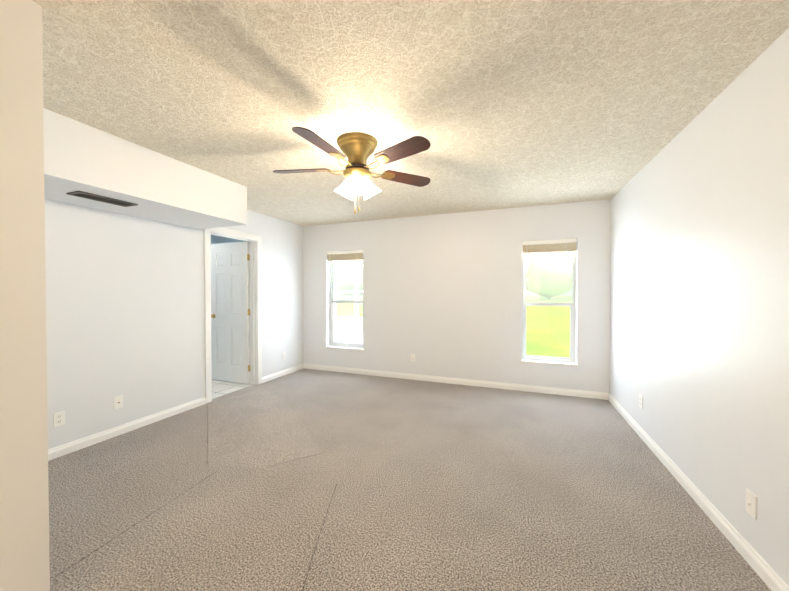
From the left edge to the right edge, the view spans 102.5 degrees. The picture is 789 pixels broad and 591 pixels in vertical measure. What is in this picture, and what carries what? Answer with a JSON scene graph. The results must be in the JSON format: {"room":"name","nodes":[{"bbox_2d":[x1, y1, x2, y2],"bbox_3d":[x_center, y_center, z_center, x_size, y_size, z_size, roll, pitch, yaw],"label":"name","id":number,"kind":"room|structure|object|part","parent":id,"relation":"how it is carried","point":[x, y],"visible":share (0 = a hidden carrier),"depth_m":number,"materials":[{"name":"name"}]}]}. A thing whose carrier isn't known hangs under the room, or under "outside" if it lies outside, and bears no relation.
{"room":"empty bedroom","nodes":[
{"label":"empty bedroom","id":0,"kind":"room"},
{"bbox_2d":[0,0,49,590],"bbox_3d":[-2.040,0.104,-0.295,0.120,2.440,3.370,0,1,21],"label":"wall","id":1,"kind":"structure","parent":0,"point":[24,529],"depth_m":1.20,"materials":[{"name":"white paint"}]},
{"bbox_2d":[43,108,246,228],"bbox_3d":[-2.263,-0.952,2.618,0.720,0.400,1.940,0,1,21],"label":"soffit","id":2,"kind":"structure","parent":0,"point":[152,184],"depth_m":2.45,"materials":[{"name":"white paint"}]},
{"bbox_2d":[66,191,137,206],"bbox_3d":[-2.251,-0.745,2.456,0.160,0.011,0.380,0,1,21],"label":"ceiling vent","id":3,"kind":"object","parent":2,"relation":"in","point":[87,195],"visible":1,"depth_m":2.42,"materials":[{"name":"grey metal"}]},
{"bbox_2d":[45,199,302,449],"bbox_3d":[-2.337,0.056,3.617,0.120,2.440,3.970,0,1,21],"label":"wall","id":4,"kind":"structure","parent":0,"point":[125,311],"depth_m":3.03,"materials":[{"name":"white paint"}]},
{"bbox_2d":[53,411,64,427],"bbox_3d":[-2.685,0.989,2.535,0.008,0.114,0.070,0,1,21],"label":"electrical outlet","id":5,"kind":"object","parent":4,"relation":"attached to","point":[58,418],"visible":1,"depth_m":2.53,"materials":[{"name":"white plastic"}]},
{"bbox_2d":[114,395,122,409],"bbox_3d":[-2.537,0.985,2.912,0.017,0.114,0.070,0,1,21],"label":"outlet","id":6,"kind":"object","parent":4,"relation":"attached to","point":[118,402],"visible":1,"depth_m":2.91,"materials":[{"name":"white plastic"}]},
{"bbox_2d":[48,397,205,460],"bbox_3d":[-2.582,1.245,2.797,0.015,0.083,1.997,0,1,21],"label":"baseboard","id":7,"kind":"structure","parent":4,"relation":"attached to","point":[67,448],"depth_m":2.91,"materials":[{"name":"white wood"}]},
{"bbox_2d":[211,242,249,383],"bbox_3d":[-2.391,0.246,4.618,0.756,2.020,0.167,0,1,21],"label":"door","id":8,"kind":"structure","parent":4,"relation":"in","point":[230,347],"depth_m":4.60,"materials":[{"name":"white wood"}]},
{"bbox_2d":[204,227,261,402],"bbox_3d":[-2.132,0.212,4.156,0.152,2.115,0.886,0,1,21],"label":"door frame","id":9,"kind":"structure","parent":4,"relation":"attached to","point":[207,297],"depth_m":4.47,"materials":[{"name":"white wood"}]},
{"bbox_2d":[262,363,303,382],"bbox_3d":[-1.743,1.217,5.000,0.015,0.083,0.947,0,1,21],"label":"baseboard","id":10,"kind":"structure","parent":4,"relation":"attached to","point":[284,372],"depth_m":4.95,"materials":[{"name":"white wood"}]},
{"bbox_2d":[211,235,249,346],"bbox_3d":[-2.276,0.052,3.952,0.004,2.440,3.540,0,1,21],"label":"wall","id":11,"kind":"structure","parent":0,"point":[215,239],"depth_m":4.12,"materials":[{"name":"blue paint"}]},
{"bbox_2d":[212,379,251,398],"bbox_3d":[-3.311,1.319,4.362,2.340,0.096,3.300,0,1,21],"label":"floor","id":12,"kind":"structure","parent":0,"point":[220,388],"depth_m":4.37,"materials":[{"name":"white tile"}]},
{"bbox_2d":[48,368,770,590],"bbox_3d":[-0.694,1.354,1.386,4.670,0.100,7.440,0,1,21],"label":"floor carpet","id":13,"kind":"object","parent":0,"point":[447,487],"visible":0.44,"depth_m":1.96,"materials":[{"name":"grey carpet"}]},
{"bbox_2d":[54,405,336,590],"bbox_3d":[-1.326,1.289,2.367,2.539,0.001,1.870,0,1,21],"label":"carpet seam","id":14,"kind":"structure","parent":13,"relation":"on","point":[198,483],"depth_m":1.83,"materials":[{"name":"grey carpet"}]},
{"bbox_2d":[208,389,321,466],"bbox_3d":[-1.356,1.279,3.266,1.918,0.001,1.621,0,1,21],"label":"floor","id":15,"kind":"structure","parent":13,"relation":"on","point":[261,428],"depth_m":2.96,"materials":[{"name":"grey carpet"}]},
{"bbox_2d":[32,0,788,225],"bbox_3d":[-0.722,-1.186,1.365,4.730,0.100,7.440,0,1,21],"label":"ceiling","id":16,"kind":"structure","parent":0,"point":[501,104],"depth_m":1.72,"materials":[{"name":"white paint"}]},
{"bbox_2d":[273,127,430,213],"bbox_3d":[-0.306,-0.879,2.340,1.256,0.538,1.224,0,1,21],"label":"fan","id":17,"kind":"object","parent":16,"relation":"hanging from","point":[357,149],"visible":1,"depth_m":2.29,"materials":[{"name":"brown wood"}]},
{"bbox_3d":[-0.646,-0.947,2.418,0.578,0.051,0.140,0,1,6],"label":"blade","id":18,"kind":"part","parent":17,"relation":"part of","materials":[{"name":"brown wood"}]},
{"bbox_3d":[-0.432,-0.942,2.041,0.140,0.051,0.578,0,1,24],"label":"blade","id":19,"kind":"part","parent":17,"relation":"part of","materials":[{"name":"brown wood"}]},
{"bbox_3d":[-0.381,-0.816,2.435,0.154,0.166,0.151,0,1,21],"label":"lamp shade","id":20,"kind":"part","parent":17,"relation":"part of","materials":[{"name":"white glass"}]},
{"bbox_3d":[-0.272,-0.814,2.258,0.148,0.166,0.152,0,1,21],"label":"lamp shade","id":21,"kind":"part","parent":17,"relation":"part of","materials":[{"name":"white glass"}]},
{"bbox_3d":[-0.171,-0.816,2.442,0.143,0.166,0.146,0,1,21],"label":"lamp shade","id":22,"kind":"part","parent":17,"relation":"part of","materials":[{"name":"white glass"}]},
{"bbox_3d":[-0.007,-0.943,2.127,0.578,0.051,0.140,1,1,42],"label":"blade","id":23,"kind":"part","parent":17,"relation":"part of","materials":[{"name":"brown wood"}]},
{"bbox_3d":[0.042,-0.948,2.558,0.578,0.051,0.140,0,1,-30],"label":"blade","id":24,"kind":"part","parent":17,"relation":"part of","materials":[{"name":"brown wood"}]},
{"bbox_2d":[303,199,610,392],"bbox_3d":[0.563,0.042,4.754,4.730,2.440,0.220,0,1,21],"label":"wall","id":25,"kind":"structure","parent":0,"point":[442,295],"depth_m":4.50,"materials":[{"name":"white paint"}]},
{"bbox_2d":[325,346,363,350],"bbox_3d":[-0.802,0.866,5.213,0.704,0.025,0.132,0,1,21],"label":"sill","id":26,"kind":"structure","parent":25,"relation":"attached to","point":[346,348],"depth_m":5.20,"materials":[{"name":"white wood"}]},
{"bbox_2d":[330,261,362,347],"bbox_3d":[-0.773,0.060,5.279,0.680,1.590,0.059,0,1,21],"label":"window","id":27,"kind":"structure","parent":25,"relation":"in","point":[332,333],"depth_m":5.34,"materials":[{"name":"white"}]},
{"bbox_2d":[327,250,362,290],"bbox_3d":[-0.805,-0.405,5.189,0.668,0.653,0.070,0,1,21],"label":"window blind","id":28,"kind":"object","parent":27,"relation":"attached to","point":[351,255],"visible":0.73,"depth_m":5.17,"materials":[{"name":"white fabric"}]},
{"bbox_2d":[304,363,607,399],"bbox_3d":[0.512,1.222,4.663,4.470,0.083,0.015,0,1,21],"label":"baseboard","id":29,"kind":"structure","parent":25,"relation":"attached to","point":[509,386],"depth_m":4.45,"materials":[{"name":"white wood"}]},
{"bbox_2d":[522,246,575,362],"bbox_3d":[2.038,0.074,4.209,0.645,1.590,0.059,0,1,21],"label":"window","id":30,"kind":"structure","parent":25,"relation":"in","point":[572,312],"depth_m":4.19,"materials":[{"name":"white"}]},
{"bbox_2d":[522,239,576,289],"bbox_3d":[2.006,-0.392,4.119,0.633,0.653,0.070,0,1,21],"label":"window blind","id":31,"kind":"object","parent":30,"relation":"attached to","point":[551,246],"visible":1,"depth_m":4.10,"materials":[{"name":"white fabric"}]},
{"bbox_2d":[521,359,577,366],"bbox_3d":[2.009,0.879,4.143,0.669,0.025,0.132,0,1,21],"label":"sill","id":32,"kind":"structure","parent":25,"relation":"attached to","point":[549,362],"depth_m":4.10,"materials":[{"name":"white wood"}]},
{"bbox_2d":[609,28,788,585],"bbox_3d":[1.432,0.094,0.560,0.120,2.440,7.440,0,1,21],"label":"wall","id":33,"kind":"structure","parent":0,"point":[699,303],"depth_m":1.78,"materials":[{"name":"white paint"}]},
{"bbox_2d":[639,394,642,408],"bbox_3d":[2.244,0.965,2.883,0.008,0.114,0.070,0,1,21],"label":"electrical outlet","id":34,"kind":"object","parent":33,"relation":"attached to","point":[641,401],"visible":1,"depth_m":2.88,"materials":[{"name":"white plastic"}]},
{"bbox_2d":[608,393,788,590],"bbox_3d":[1.350,1.272,0.552,0.015,0.083,7.100,0,1,21],"label":"baseboard","id":35,"kind":"structure","parent":33,"relation":"attached to","point":[769,576],"depth_m":1.80,"materials":[{"name":"white wood"}]},
{"bbox_2d":[746,488,756,519],"bbox_3d":[1.728,1.012,1.540,0.016,0.114,0.070,0,1,21],"label":"outlet","id":36,"kind":"object","parent":33,"relation":"attached to","point":[751,503],"visible":1,"depth_m":1.53,"materials":[{"name":"white plastic"}]},
{"label":"outside","id":37,"kind":"structure","parent":0,"visible":0},
{"bbox_2d":[336,303,569,357],"bbox_3d":[22.353,0.852,58.164,120.000,0.200,115.070,0,1,21],"label":"lawn","id":38,"kind":"structure","parent":37,"point":[538,312],"depth_m":12.62,"materials":[{"name":"green plant"}]},
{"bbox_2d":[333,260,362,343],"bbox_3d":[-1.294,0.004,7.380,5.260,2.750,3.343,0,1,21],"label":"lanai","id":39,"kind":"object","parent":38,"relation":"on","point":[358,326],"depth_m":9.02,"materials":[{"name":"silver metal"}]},
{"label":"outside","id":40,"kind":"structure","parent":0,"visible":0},
{"bbox_2d":[336,252,571,302],"bbox_3d":[16.492,-21.636,42.499,180.000,45.140,0.001,0,1,21],"label":"haze","id":41,"kind":"structure","parent":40,"point":[555,282],"depth_m":41.60,"materials":[{"name":"white"}]}
]}

